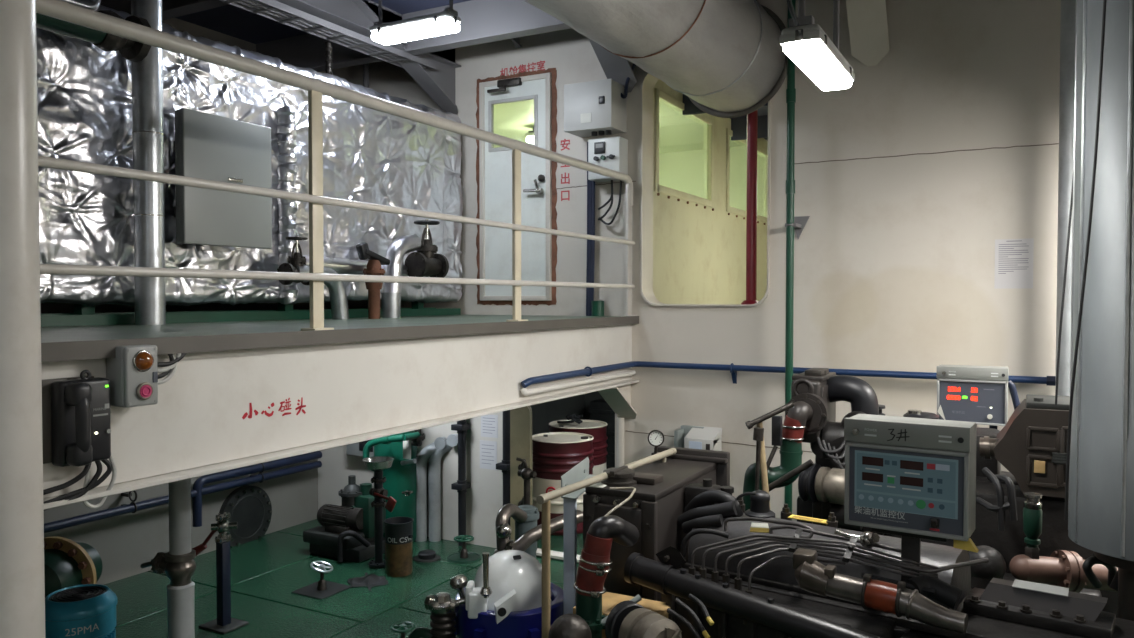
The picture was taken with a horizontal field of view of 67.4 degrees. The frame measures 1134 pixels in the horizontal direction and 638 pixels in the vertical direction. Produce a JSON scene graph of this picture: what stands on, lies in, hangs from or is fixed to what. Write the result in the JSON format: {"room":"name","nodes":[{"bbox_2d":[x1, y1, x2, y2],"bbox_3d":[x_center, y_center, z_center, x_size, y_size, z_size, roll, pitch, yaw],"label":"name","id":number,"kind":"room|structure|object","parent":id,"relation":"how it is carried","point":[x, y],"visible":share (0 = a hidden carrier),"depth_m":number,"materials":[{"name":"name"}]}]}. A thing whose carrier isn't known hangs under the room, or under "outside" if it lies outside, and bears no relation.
{"room":"mechanical room","nodes":[
{"label":"mechanical room","id":0,"kind":"room"},
{"bbox_2d":[40,18,317,584],"bbox_3d":[-4.668,-0.153,4.023,0.050,4.350,9.400,1,2,29],"label":"wall","id":1,"kind":"structure","parent":0,"point":[124,542],"depth_m":6.69,"materials":[{"name":"beige paint"}]},
{"bbox_2d":[44,461,321,532],"bbox_3d":[-3.425,1.418,6.118,0.163,0.086,4.400,1,2,29],"label":"pipe","id":2,"kind":"object","parent":1,"relation":"attached to","point":[132,507],"visible":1,"depth_m":6.52,"materials":[{"name":"metal"}]},
{"bbox_2d":[121,451,321,526],"bbox_3d":[-2.829,1.458,7.209,0.167,0.407,1.915,1,2,29],"label":"pipe","id":3,"kind":"object","parent":1,"relation":"attached to","point":[198,484],"visible":0.88,"depth_m":7.10,"materials":[{"name":"metal"}]},
{"bbox_2d":[218,485,271,546],"bbox_3d":[-2.786,1.722,7.391,0.075,0.540,0.540,1,2,29],"label":"manhole cover","id":4,"kind":"object","parent":1,"relation":"attached to","point":[249,506],"visible":0.85,"depth_m":7.38,"materials":[{"name":"metal"}]},
{"bbox_2d":[175,0,469,43],"bbox_3d":[-0.563,-2.298,1.732,9.700,0.050,9.600,1,2,29],"label":"ceiling","id":5,"kind":"structure","parent":0,"point":[230,20],"depth_m":6.83,"materials":[{"name":"grey paint"}]},
{"bbox_2d":[62,0,100,10],"bbox_3d":[-2.770,-1.907,3.438,0.044,0.817,1.866,1,2,29],"label":"conduit pipe","id":6,"kind":"object","parent":5,"relation":"attached to","point":[93,4],"visible":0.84,"depth_m":4.17,"materials":[{"name":"metal"}]},
{"bbox_2d":[100,0,570,71],"bbox_3d":[-0.519,-2.116,1.712,9.400,0.312,9.400,1,2,29],"label":"ceiling beam","id":7,"kind":"structure","parent":5,"relation":"attached to","point":[482,21],"depth_m":6.32,"materials":[{"name":"grey metal"}]},
{"bbox_2d":[525,0,786,117],"bbox_3d":[-0.585,-1.780,2.837,0.824,0.824,7.496,1,2,29],"label":"duct","id":8,"kind":"object","parent":7,"relation":"hanging from","point":[728,57],"visible":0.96,"depth_m":4.88,"materials":[{"name":"silver metal"}]},
{"bbox_2d":[363,63,368,87],"bbox_3d":[-1.996,-2.065,7.153,0.050,0.660,0.939,1,2,29],"label":"vent pipe","id":9,"kind":"object","parent":5,"relation":"attached to","point":[365,66],"visible":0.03,"depth_m":7.52,"materials":[{"name":"black metal"}]},
{"bbox_2d":[370,0,460,44],"bbox_3d":[-1.023,-2.135,5.715,0.672,0.468,0.182,1,2,29],"label":"lamp","id":10,"kind":"object","parent":5,"relation":"hanging from","point":[448,21],"visible":1,"depth_m":5.65,"materials":[{"name":"white plastic"}]},
{"bbox_2d":[371,19,459,44],"bbox_3d":[-1.023,-1.929,5.720,0.652,0.055,0.162,1,2,29],"label":"diffuser","id":11,"kind":"object","parent":10,"relation":"attached to","point":[414,29],"depth_m":5.66,"materials":[{"name":"white plastic"}]},
{"bbox_2d":[779,0,854,90],"bbox_3d":[0.959,-1.625,3.184,0.181,1.368,0.768,1,2,29],"label":"lamp","id":12,"kind":"object","parent":5,"relation":"hanging from","point":[805,42],"visible":1,"depth_m":3.06,"materials":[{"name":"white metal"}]},
{"bbox_2d":[783,40,851,90],"bbox_3d":[0.967,-0.967,3.250,0.127,0.050,0.652,1,2,29],"label":"diffuser","id":13,"kind":"object","parent":12,"relation":"attached to","point":[820,60],"depth_m":3.15,"materials":[{"name":"white plastic"}]},
{"bbox_2d":[104,519,582,637],"bbox_3d":[0.323,2.066,3.463,9.500,0.060,13.100,1,2,29],"label":"floor","id":14,"kind":"structure","parent":0,"point":[265,571],"depth_m":6.15,"materials":[{"name":"green paint"}]},
{"bbox_2d":[0,0,44,637],"bbox_3d":[-1.558,-0.112,2.318,0.320,4.350,0.320,1,2,29],"label":"pillar","id":15,"kind":"structure","parent":14,"relation":"on","point":[22,574],"depth_m":2.28,"materials":[{"name":"white metal"}]},
{"bbox_2d":[44,536,102,597],"bbox_3d":[-3.021,1.641,5.046,0.476,0.713,0.515,1,2,29],"label":"flange","id":16,"kind":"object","parent":14,"relation":"on","point":[67,562],"depth_m":4.96,"materials":[{"name":"green metal"}]},
{"bbox_2d":[45,584,116,637],"bbox_3d":[-2.416,1.686,4.208,0.400,0.664,0.400,1,2,29],"label":"barrel","id":17,"kind":"object","parent":14,"relation":"on","point":[85,610],"visible":0.97,"depth_m":4.10,"materials":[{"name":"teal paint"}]},
{"bbox_2d":[49,586,106,601],"bbox_3d":[-2.416,1.366,4.200,0.248,0.016,0.248,1,2,29],"label":"vent","id":18,"kind":"object","parent":17,"relation":"attached to","point":[72,593],"depth_m":4.20,"materials":[{"name":"black metal"}]},
{"bbox_2d":[140,478,195,637],"bbox_3d":[-1.929,1.052,4.065,0.312,1.939,0.139,0,1,8],"label":"pipe","id":19,"kind":"object","parent":14,"relation":"on","point":[179,564],"visible":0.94,"depth_m":4.01,"materials":[{"name":"metal"}]},
{"bbox_2d":[192,512,248,634],"bbox_3d":[-2.258,1.622,5.504,0.320,0.729,0.213,1,2,29],"label":"stand","id":20,"kind":"object","parent":14,"relation":"on","point":[224,623],"visible":0.99,"depth_m":5.47,"materials":[{"name":"blue paint"}]},
{"bbox_2d":[291,561,351,599],"bbox_3d":[-1.781,1.869,6.175,0.300,0.201,0.300,1,2,29],"label":"valve","id":21,"kind":"object","parent":14,"relation":"on","point":[322,589],"visible":1,"depth_m":6.15,"materials":[{"name":"black metal"}]},
{"bbox_2d":[303,475,385,562],"bbox_3d":[-1.834,1.628,7.053,0.603,0.641,0.507,1,2,29],"label":"pump","id":22,"kind":"object","parent":14,"relation":"on","point":[345,531],"visible":0.98,"depth_m":6.95,"materials":[{"name":"metal"}]},
{"bbox_2d":[348,573,387,590],"bbox_3d":[-1.487,1.933,6.351,0.340,0.056,0.300,1,2,29],"label":"rag","id":23,"kind":"object","parent":14,"relation":"on","point":[371,580],"visible":1,"depth_m":6.32,"materials":[{"name":"grey fabric"}]},
{"bbox_2d":[362,456,396,568],"bbox_3d":[-1.468,1.532,6.721,0.289,0.852,0.248,0,1,0],"label":"valve","id":24,"kind":"object","parent":14,"relation":"on","point":[377,464],"visible":0.98,"depth_m":6.69,"materials":[{"name":"black metal"}]},
{"bbox_2d":[363,429,424,541],"bbox_3d":[-1.446,1.281,7.337,0.511,1.320,0.547,0,1,10],"label":"tank","id":25,"kind":"object","parent":14,"relation":"on","point":[400,484],"visible":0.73,"depth_m":7.25,"materials":[{"name":"metal"}]},
{"bbox_2d":[384,516,412,576],"bbox_3d":[-1.290,1.756,6.552,0.238,0.410,0.224,1,2,29],"label":"bucket","id":26,"kind":"object","parent":14,"relation":"on","point":[398,530],"visible":1,"depth_m":6.47,"materials":[{"name":"metal"}]},
{"bbox_2d":[390,622,414,637],"bbox_3d":[-0.983,1.915,5.093,0.200,0.162,0.200,1,2,29],"label":"valve","id":27,"kind":"object","parent":14,"relation":"on","point":[403,626],"visible":1,"depth_m":5.08,"materials":[{"name":"green paint"}]},
{"bbox_2d":[413,549,440,562],"bbox_3d":[-1.139,1.921,6.912,0.220,0.062,0.220,1,2,29],"label":"plug","id":28,"kind":"object","parent":14,"relation":"on","point":[424,556],"visible":1,"depth_m":6.86,"materials":[{"name":"metal"}]},
{"bbox_2d":[415,437,446,541],"bbox_3d":[-1.184,1.482,7.465,0.303,0.912,0.162,0,1,2],"label":"pipe","id":29,"kind":"object","parent":14,"relation":"on","point":[423,456],"visible":0.94,"depth_m":7.40,"materials":[{"name":"metal"}]},
{"bbox_2d":[408,592,464,637],"bbox_3d":[-0.512,1.588,3.615,0.284,0.888,0.232,-1,2,-42],"label":"valve","id":30,"kind":"object","parent":14,"relation":"on","point":[443,608],"visible":0.91,"depth_m":3.52,"materials":[{"name":"metal"}]},
{"bbox_2d":[428,434,457,541],"bbox_3d":[-1.052,1.465,7.458,0.305,0.947,0.208,0,1,18],"label":"pipe","id":31,"kind":"object","parent":14,"relation":"on","point":[434,464],"visible":0.84,"depth_m":7.40,"materials":[{"name":"metal"}]},
{"bbox_2d":[447,535,480,562],"bbox_3d":[-0.841,1.865,6.937,0.280,0.172,0.280,1,2,29],"label":"valve","id":32,"kind":"object","parent":14,"relation":"on","point":[463,556],"visible":1,"depth_m":6.92,"materials":[{"name":"green paint"}]},
{"bbox_2d":[449,550,563,637],"bbox_3d":[-0.246,1.495,3.699,0.540,1.071,0.527,1,2,29],"label":"oil separator","id":33,"kind":"object","parent":14,"relation":"on","point":[503,599],"visible":0.9,"depth_m":3.54,"materials":[{"name":"white plastic"}]},
{"bbox_2d":[516,457,536,504],"bbox_3d":[-0.265,1.447,5.611,0.123,1.072,0.084,1,2,29],"label":"valve","id":34,"kind":"object","parent":14,"relation":"on","point":[526,473],"visible":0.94,"depth_m":5.58,"materials":[{"name":"metal"}]},
{"bbox_2d":[514,505,539,557],"bbox_3d":[-0.241,1.551,5.009,0.160,0.894,0.160,1,2,29],"label":"strainer","id":35,"kind":"object","parent":14,"relation":"on","point":[532,512],"visible":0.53,"depth_m":4.95,"materials":[{"name":"blue paint"}]},
{"bbox_2d":[515,520,536,557],"bbox_3d":[-0.241,1.584,5.010,0.132,0.828,0.132,1,2,29],"label":"pot","id":36,"kind":"object","parent":35,"relation":"on","point":[520,528],"depth_m":4.95,"materials":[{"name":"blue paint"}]},
{"bbox_2d":[494,504,582,553],"bbox_3d":[-0.200,1.512,4.751,0.517,0.985,0.303,-1,2,-36],"label":"bright pipework","id":37,"kind":"object","parent":14,"relation":"on","point":[503,529],"visible":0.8,"depth_m":4.59,"materials":[{"name":"metal"}]},
{"bbox_2d":[532,432,593,535],"bbox_3d":[-0.049,1.509,7.855,0.590,0.839,0.602,1,2,29],"label":"drum","id":38,"kind":"object","parent":14,"relation":"on","point":[554,454],"visible":0.57,"depth_m":7.62,"materials":[{"name":"red paint"}]},
{"bbox_2d":[561,457,594,613],"bbox_3d":[0.064,1.340,3.775,0.075,1.376,0.482,0,1,15],"label":"post","id":39,"kind":"object","parent":14,"relation":"on","point":[579,472],"visible":0.69,"depth_m":3.61,"materials":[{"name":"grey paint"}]},
{"bbox_2d":[549,419,607,474],"bbox_3d":[0.106,1.476,8.455,0.590,0.875,0.602,1,2,29],"label":"drum","id":40,"kind":"object","parent":14,"relation":"on","point":[597,429],"visible":0.34,"depth_m":8.28,"materials":[{"name":"red paint"}]},
{"bbox_2d":[557,414,582,423],"bbox_3d":[0.042,0.989,8.426,0.256,0.100,0.137,1,2,38],"label":"valve","id":41,"kind":"object","parent":40,"relation":"on","point":[572,418],"visible":1,"depth_m":8.38,"materials":[{"name":"black metal"}]},
{"bbox_2d":[589,398,614,468],"bbox_3d":[0.605,1.420,10.235,0.516,0.900,0.515,1,2,29],"label":"crate","id":42,"kind":"object","parent":14,"relation":"on","point":[599,410],"visible":0.23,"depth_m":10.02,"materials":[{"name":"metal"}]},
{"bbox_2d":[536,448,676,637],"bbox_3d":[0.184,1.332,3.634,0.122,1.399,1.178,1,2,30],"label":"handrail","id":43,"kind":"object","parent":14,"relation":"on","point":[544,499],"visible":0.91,"depth_m":3.16,"materials":[{"name":"beige metal"}]},
{"bbox_2d":[617,417,623,466],"bbox_3d":[0.414,1.360,6.564,0.056,1.200,0.056,1,2,29],"label":"post","id":44,"kind":"object","parent":14,"relation":"on","point":[620,420],"visible":0.34,"depth_m":6.53,"materials":[{"name":"white metal"}]},
{"bbox_2d":[745,402,813,503],"bbox_3d":[1.065,1.212,4.297,0.334,1.607,0.167,0,1,11],"label":"stand","id":45,"kind":"object","parent":14,"relation":"on","point":[762,465],"visible":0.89,"depth_m":4.25,"materials":[{"name":"metal"}]},
{"bbox_2d":[548,446,1133,637],"bbox_3d":[1.203,1.345,2.930,2.661,1.407,1.479,1,2,32],"label":"engine","id":46,"kind":"object","parent":14,"relation":"on","point":[669,551],"visible":0.99,"depth_m":3.00,"materials":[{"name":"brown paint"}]},
{"bbox_2d":[548,614,591,637],"bbox_3d":[0.010,1.084,2.880,0.150,0.165,0.150,1,2,29],"label":"cap","id":47,"kind":"object","parent":46,"relation":"on","point":[566,625],"depth_m":2.85,"materials":[{"name":"metal"}]},
{"bbox_2d":[573,592,670,637],"bbox_3d":[0.212,1.561,3.220,0.320,0.962,0.220,1,2,29],"label":"pump","id":48,"kind":"object","parent":46,"relation":"on","point":[610,600],"depth_m":3.23,"materials":[{"name":"beige metal"}]},
{"bbox_2d":[648,430,663,454],"bbox_3d":[0.427,0.600,4.051,0.080,0.149,0.048,0,1,15],"label":"pressure gauge","id":49,"kind":"object","parent":46,"relation":"on","point":[655,437],"visible":0.95,"depth_m":4.04,"materials":[{"name":"metal"}]},
{"bbox_2d":[844,414,978,581],"bbox_3d":[1.149,0.664,2.834,0.411,0.654,0.192,1,2,34],"label":"control panel","id":50,"kind":"object","parent":46,"relation":"attached to","point":[912,479],"visible":0.98,"depth_m":2.78,"materials":[{"name":"grey metal"}]},
{"bbox_2d":[1064,0,1106,519],"bbox_3d":[1.682,-0.288,2.750,0.152,1.876,0.014,0,1,-17],"label":"cable","id":51,"kind":"object","parent":46,"relation":"attached to","point":[1104,1],"visible":1,"depth_m":2.75,"materials":[{"name":"black rubber"}]},
{"bbox_2d":[742,368,1117,617],"bbox_3d":[1.791,1.153,4.161,1.811,1.731,1.230,1,2,29],"label":"engine","id":52,"kind":"object","parent":14,"relation":"on","point":[1032,445],"visible":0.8,"depth_m":3.99,"materials":[{"name":"grey paint"}]},
{"bbox_2d":[968,545,1005,588],"bbox_3d":[1.755,1.193,3.572,0.160,0.480,0.160,1,2,29],"label":"pipe elbow","id":53,"kind":"object","parent":52,"relation":"on","point":[982,574],"depth_m":3.51,"materials":[{"name":"grey paint"}]},
{"bbox_2d":[1009,550,1117,592],"bbox_3d":[2.121,1.481,3.494,0.546,1.108,0.301,0,1,6],"label":"copper pipework","id":54,"kind":"object","parent":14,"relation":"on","point":[1063,568],"visible":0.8,"depth_m":3.50,"materials":[{"name":"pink metal"}]},
{"bbox_2d":[1023,492,1042,558],"bbox_3d":[1.952,0.849,3.511,0.072,0.276,0.097,0,1,-16],"label":"valve","id":55,"kind":"object","parent":54,"relation":"on","point":[1032,510],"visible":0.99,"depth_m":3.50,"materials":[{"name":"paint"}]},
{"bbox_2d":[1055,0,1075,395],"bbox_3d":[2.941,-0.176,4.955,0.239,4.349,0.240,1,2,29],"label":"vertical pipe","id":56,"kind":"object","parent":14,"relation":"on","point":[1068,7],"visible":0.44,"depth_m":4.91,"materials":[{"name":"metal"}]},
{"bbox_2d":[1068,0,1133,620],"bbox_3d":[2.201,-0.132,3.148,0.570,4.349,0.570,1,2,29],"label":"duct","id":57,"kind":"object","parent":14,"relation":"on","point":[1101,468],"visible":0.97,"depth_m":3.07,"materials":[{"name":"metal"}]},
{"bbox_2d":[1055,179,1072,404],"bbox_3d":[2.106,-0.612,3.548,0.143,1.942,0.015,-1,1,-20],"label":"cable","id":58,"kind":"object","parent":57,"relation":"hanging from","point":[1071,202],"visible":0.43,"depth_m":3.55,"materials":[{"name":"black rubber"}]},
{"bbox_2d":[530,391,602,434],"bbox_3d":[1.377,0.949,8.244,4.650,1.940,3.650,1,2,29],"label":"wall","id":59,"kind":"structure","parent":0,"point":[544,413],"depth_m":10.31,"materials":[{"name":"paint"}]},
{"bbox_2d":[494,98,765,216],"bbox_3d":[0.085,-1.091,9.218,3.200,2.070,4.190,1,2,29],"label":"wall","id":60,"kind":"structure","parent":0,"point":[682,138],"depth_m":10.31,"materials":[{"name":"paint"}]},
{"bbox_2d":[318,0,1060,547],"bbox_3d":[1.742,-0.199,5.907,9.400,4.350,0.054,1,2,29],"label":"wall","id":61,"kind":"structure","parent":0,"point":[908,176],"depth_m":5.76,"materials":[{"name":"beige paint"}]},
{"bbox_2d":[41,324,638,509],"bbox_3d":[-0.985,0.319,3.849,0.135,0.466,6.200,1,2,29],"label":"beam","id":62,"kind":"structure","parent":61,"relation":"attached to","point":[219,411],"depth_m":3.67,"materials":[{"name":"white metal"}]},
{"bbox_2d":[42,370,116,509],"bbox_3d":[-1.640,0.395,2.481,0.156,0.454,0.711,1,2,29],"label":"wall phone","id":63,"kind":"object","parent":62,"relation":"on","point":[76,417],"visible":0.89,"depth_m":2.64,"materials":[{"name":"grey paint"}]},
{"bbox_2d":[93,403,109,416],"bbox_3d":[-1.498,0.292,2.734,0.003,0.037,0.055,1,2,29],"label":"print","id":64,"kind":"object","parent":63,"relation":"attached to","point":[99,409],"depth_m":2.73,"materials":[{"name":"grey paper"}]},
{"bbox_2d":[106,345,186,407],"bbox_3d":[-1.405,0.177,2.913,0.141,0.220,0.280,1,2,29],"label":"box","id":65,"kind":"object","parent":62,"relation":"attached to","point":[133,375],"visible":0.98,"depth_m":2.81,"materials":[{"name":"grey metal"}]},
{"bbox_2d":[520,370,635,395],"bbox_3d":[0.120,0.421,5.811,0.047,0.051,1.622,1,2,29],"label":"pipe","id":66,"kind":"object","parent":62,"relation":"attached to","point":[524,391],"visible":1,"depth_m":5.64,"materials":[{"name":"white metal"}]},
{"bbox_2d":[521,361,1055,387],"bbox_3d":[1.356,0.417,5.159,2.853,0.155,1.664,1,2,29],"label":"pipe","id":67,"kind":"object","parent":62,"relation":"attached to","point":[587,371],"visible":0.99,"depth_m":5.74,"materials":[{"name":"metal"}]},
{"bbox_2d":[41,316,638,361],"bbox_3d":[-0.936,0.072,3.816,0.015,0.059,6.200,1,2,29],"label":"trim","id":68,"kind":"structure","parent":61,"relation":"attached to","point":[92,349],"depth_m":3.46,"materials":[{"name":"grey paint"}]},
{"bbox_2d":[347,439,373,456],"bbox_3d":[-1.813,1.028,7.764,0.450,0.460,0.150,1,2,29],"label":"box","id":69,"kind":"object","parent":61,"relation":"attached to","point":[355,449],"visible":0.24,"depth_m":7.75,"materials":[{"name":"grey metal"}]},
{"bbox_2d":[352,0,457,113],"bbox_3d":[-1.288,-2.065,6.719,0.160,0.641,1.351,1,2,29],"label":"ceiling beam","id":70,"kind":"structure","parent":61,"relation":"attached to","point":[438,83],"depth_m":7.03,"materials":[{"name":"grey metal"}]},
{"bbox_2d":[219,0,435,69],"bbox_3d":[-1.898,-2.020,5.600,0.208,0.045,3.100,1,2,29],"label":"cable tray","id":71,"kind":"object","parent":70,"relation":"attached to","point":[274,10],"visible":0.94,"depth_m":5.95,"materials":[{"name":"grey paint"}]},
{"bbox_2d":[325,41,332,74],"bbox_3d":[-1.731,-1.872,6.181,0.048,0.288,0.061,1,2,29],"label":"conduit","id":72,"kind":"object","parent":71,"relation":"hanging from","point":[328,49],"visible":0.8,"depth_m":6.16,"materials":[{"name":"metal"}]},
{"bbox_2d":[451,419,470,545],"bbox_3d":[-0.909,0.974,7.279,0.113,1.938,0.133,1,2,29],"label":"pipe","id":73,"kind":"object","parent":61,"relation":"attached to","point":[461,426],"visible":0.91,"depth_m":7.25,"materials":[{"name":"metal"}]},
{"bbox_2d":[480,440,496,469],"bbox_3d":[-0.669,1.156,7.226,0.173,0.241,0.004,1,2,29],"label":"paper sheet","id":74,"kind":"object","parent":61,"relation":"attached to","point":[488,449],"visible":1,"depth_m":7.22,"materials":[{"name":"grey paper"}]},
{"bbox_2d":[482,445,493,463],"bbox_3d":[-0.672,1.152,7.226,0.128,0.161,0.001,1,2,29],"label":"print","id":75,"kind":"object","parent":74,"relation":"attached to","point":[487,450],"depth_m":7.22,"materials":[{"name":"grey paper"}]},
{"bbox_2d":[481,415,497,437],"bbox_3d":[-0.660,0.908,7.215,0.172,0.192,0.004,1,2,29],"label":"paper sheet","id":76,"kind":"object","parent":61,"relation":"attached to","point":[489,423],"visible":0.98,"depth_m":7.21,"materials":[{"name":"grey paper"}]},
{"bbox_2d":[483,418,494,432],"bbox_3d":[-0.663,0.905,7.214,0.128,0.129,0.001,1,2,29],"label":"print","id":77,"kind":"object","parent":76,"relation":"attached to","point":[488,423],"depth_m":7.21,"materials":[{"name":"grey paper"}]},
{"bbox_2d":[496,410,509,539],"bbox_3d":[-0.509,0.979,7.059,0.117,1.938,0.135,1,2,29],"label":"pipe","id":78,"kind":"object","parent":61,"relation":"attached to","point":[504,465],"visible":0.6,"depth_m":7.02,"materials":[{"name":"metal"}]},
{"bbox_2d":[476,68,556,305],"bbox_3d":[-0.436,-1.071,7.019,0.797,1.922,0.150,1,2,29],"label":"door","id":79,"kind":"structure","parent":61,"relation":"in","point":[493,165],"depth_m":7.00,"materials":[{"name":"beige paint"}]},
{"bbox_2d":[510,406,531,541],"bbox_3d":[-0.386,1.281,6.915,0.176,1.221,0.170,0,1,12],"label":"door","id":80,"kind":"structure","parent":61,"relation":"in","point":[520,418],"depth_m":6.95,"materials":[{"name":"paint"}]},
{"bbox_2d":[536,413,619,561],"bbox_3d":[-0.005,1.225,6.880,0.965,1.425,0.120,1,2,29],"label":"trim","id":81,"kind":"structure","parent":61,"relation":"attached to","point":[553,554],"depth_m":6.86,"materials":[{"name":"beige paint"}]},
{"bbox_2d":[586,142,594,315],"bbox_3d":[0.185,-0.704,6.661,0.078,1.363,0.026,1,2,29],"label":"pipe","id":82,"kind":"object","parent":61,"relation":"attached to","point":[590,184],"visible":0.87,"depth_m":6.65,"materials":[{"name":"metal"}]},
{"bbox_2d":[564,63,635,136],"bbox_3d":[0.317,-1.767,6.454,0.633,0.732,0.292,1,2,29],"label":"junction box","id":83,"kind":"object","parent":61,"relation":"attached to","point":[591,108],"visible":0.82,"depth_m":6.41,"materials":[{"name":"grey metal"}]},
{"bbox_2d":[588,136,627,224],"bbox_3d":[0.309,-1.052,6.533,0.266,0.659,0.190,1,2,29],"label":"control box","id":84,"kind":"object","parent":61,"relation":"attached to","point":[609,152],"visible":0.97,"depth_m":6.48,"materials":[{"name":"white metal"}]},
{"bbox_2d":[588,38,636,92],"bbox_3d":[0.252,-2.050,6.137,0.220,0.640,0.903,1,2,29],"label":"bracket","id":85,"kind":"object","parent":61,"relation":"attached to","point":[616,68],"visible":0.35,"depth_m":6.35,"materials":[{"name":"grey metal"}]},
{"bbox_2d":[598,384,636,418],"bbox_3d":[0.386,0.630,6.398,0.180,0.288,0.427,1,2,29],"label":"bracket","id":86,"kind":"object","parent":61,"relation":"attached to","point":[618,399],"visible":0.74,"depth_m":6.42,"materials":[{"name":"metal"}]},
{"bbox_2d":[674,425,721,450],"bbox_3d":[0.952,0.919,6.209,0.312,0.245,0.227,1,2,29],"label":"instrument","id":87,"kind":"object","parent":61,"relation":"attached to","point":[694,437],"visible":0.56,"depth_m":6.17,"materials":[{"name":"white plastic"}]},
{"bbox_2d":[641,72,770,305],"bbox_3d":[1.044,-0.996,6.327,0.985,1.798,0.210,1,2,29],"label":"trim","id":88,"kind":"structure","parent":61,"relation":"attached to","point":[648,82],"depth_m":6.51,"materials":[{"name":"beige paint"}]},
{"bbox_2d":[741,110,757,304],"bbox_3d":[1.340,-0.989,6.189,0.140,1.766,0.140,1,2,29],"label":"pipe","id":89,"kind":"object","parent":88,"relation":"on","point":[752,118],"visible":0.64,"depth_m":6.18,"materials":[{"name":"metal"}]},
{"bbox_2d":[784,0,809,519],"bbox_3d":[1.582,-0.198,5.862,0.136,4.350,0.186,1,2,29],"label":"pipe","id":90,"kind":"object","parent":61,"relation":"attached to","point":[798,223],"visible":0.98,"depth_m":5.80,"materials":[{"name":"metal"}]},
{"bbox_2d":[786,88,795,102],"bbox_3d":[1.527,-1.521,5.795,0.063,0.090,0.064,1,2,29],"label":"socket","id":91,"kind":"object","parent":90,"relation":"attached to","point":[790,92],"depth_m":5.77,"materials":[{"name":"green paint"}]},
{"bbox_2d":[846,0,889,65],"bbox_3d":[1.920,-2.019,5.458,0.240,0.665,0.506,1,2,29],"label":"bracket","id":92,"kind":"object","parent":61,"relation":"attached to","point":[867,19],"visible":1,"depth_m":5.54,"materials":[{"name":"grey metal"}]},
{"bbox_2d":[994,238,1033,288],"bbox_3d":[2.788,-0.345,5.304,0.214,0.309,0.004,1,2,29],"label":"notice","id":93,"kind":"object","parent":61,"relation":"attached to","point":[1013,257],"visible":1,"depth_m":5.30,"materials":[{"name":"paper"}]},
{"bbox_2d":[998,240,1028,273],"bbox_3d":[2.785,-0.386,5.302,0.166,0.206,0.001,1,2,29],"label":"print","id":94,"kind":"object","parent":93,"relation":"attached to","point":[1013,255],"depth_m":5.30,"materials":[{"name":"grey paper"}]},
{"bbox_2d":[653,79,767,303],"bbox_3d":[1.457,-1.051,8.436,0.040,2.030,4.150,1,2,29],"label":"wall","id":95,"kind":"structure","parent":0,"point":[699,253],"depth_m":8.19,"materials":[{"name":"beige metal"}]},
{"bbox_2d":[654,88,713,210],"bbox_3d":[1.072,-1.482,7.676,0.060,0.886,1.446,1,2,29],"label":"window","id":96,"kind":"structure","parent":95,"relation":"in","point":[660,94],"depth_m":7.46,"materials":[{"name":"beige paint"}]},
{"bbox_2d":[726,128,767,224],"bbox_3d":[2.023,-1.525,9.420,0.060,0.886,1.654,1,2,29],"label":"window","id":97,"kind":"structure","parent":95,"relation":"in","point":[729,132],"depth_m":8.73,"materials":[{"name":"beige paint"}]},
{"bbox_2d":[683,94,767,140],"bbox_3d":[2.287,-1.965,7.962,1.850,0.260,4.150,1,2,29],"label":"ceiling","id":98,"kind":"structure","parent":0,"point":[738,124],"depth_m":8.67,"materials":[{"name":"grey paint"}]},
{"bbox_2d":[936,364,1019,428],"bbox_3d":[2.330,1.136,4.805,0.448,1.735,0.202,1,2,29],"label":"control panel","id":99,"kind":"object","parent":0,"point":[978,394],"visible":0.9,"depth_m":4.75,"materials":[{"name":"grey metal"}]},
{"bbox_3d":[-2.444,0.217,4.642,3.270,0.300,6.200,1,2,29],"label":"deck stiffener","id":100,"kind":"object","parent":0,"visible":0},
{"bbox_2d":[41,314,620,342],"bbox_3d":[-2.407,0.047,4.618,3.355,0.040,6.200,1,2,29],"label":"deck","id":101,"kind":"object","parent":100,"relation":"on","point":[128,331],"visible":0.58,"depth_m":4.21,"materials":[{"name":"green paint"}]},
{"bbox_2d":[131,0,165,324],"bbox_3d":[-2.200,-1.154,4.461,0.151,2.370,0.151,1,2,29],"label":"pipe","id":102,"kind":"object","parent":101,"relation":"on","point":[147,74],"visible":0.94,"depth_m":4.41,"materials":[{"name":"metal"}]},
{"bbox_2d":[36,10,150,61],"bbox_3d":[-2.644,-1.399,3.474,0.230,0.224,2.028,1,2,29],"label":"pipe","id":103,"kind":"object","parent":102,"relation":"attached to","point":[134,51],"visible":0.45,"depth_m":4.12,"materials":[{"name":"metal"}]},
{"bbox_2d":[36,0,462,326],"bbox_3d":[-2.782,-0.848,5.359,1.766,1.713,4.980,1,2,29],"label":"insulation","id":104,"kind":"object","parent":101,"relation":"on","point":[84,90],"visible":0.56,"depth_m":5.12,"materials":[{"name":"metal"}]},
{"bbox_2d":[173,108,271,248],"bbox_3d":[-1.993,-0.782,4.894,0.178,0.730,0.606,1,2,29],"label":"upper cabinet","id":105,"kind":"object","parent":104,"relation":"attached to","point":[206,146],"visible":0.96,"depth_m":4.80,"materials":[{"name":"grey metal"}]},
{"bbox_2d":[36,0,636,330],"bbox_3d":[-0.883,-0.497,4.002,0.086,1.079,5.801,1,2,29],"label":"guard rail","id":106,"kind":"object","parent":101,"relation":"on","point":[59,9],"visible":0.88,"depth_m":3.63,"materials":[{"name":"beige metal"}]},
{"bbox_2d":[277,219,457,318],"bbox_3d":[-1.275,-0.365,5.987,0.273,0.732,1.778,1,2,29],"label":"pipe","id":107,"kind":"object","parent":101,"relation":"on","point":[423,262],"visible":0.87,"depth_m":5.94,"materials":[{"name":"metal"}]},
{"bbox_2d":[592,301,603,315],"bbox_3d":[0.241,-0.082,6.645,0.098,0.120,0.100,1,2,29],"label":"pipe","id":108,"kind":"object","parent":101,"relation":"on","point":[597,306],"visible":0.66,"depth_m":6.60,"materials":[{"name":"green metal"}]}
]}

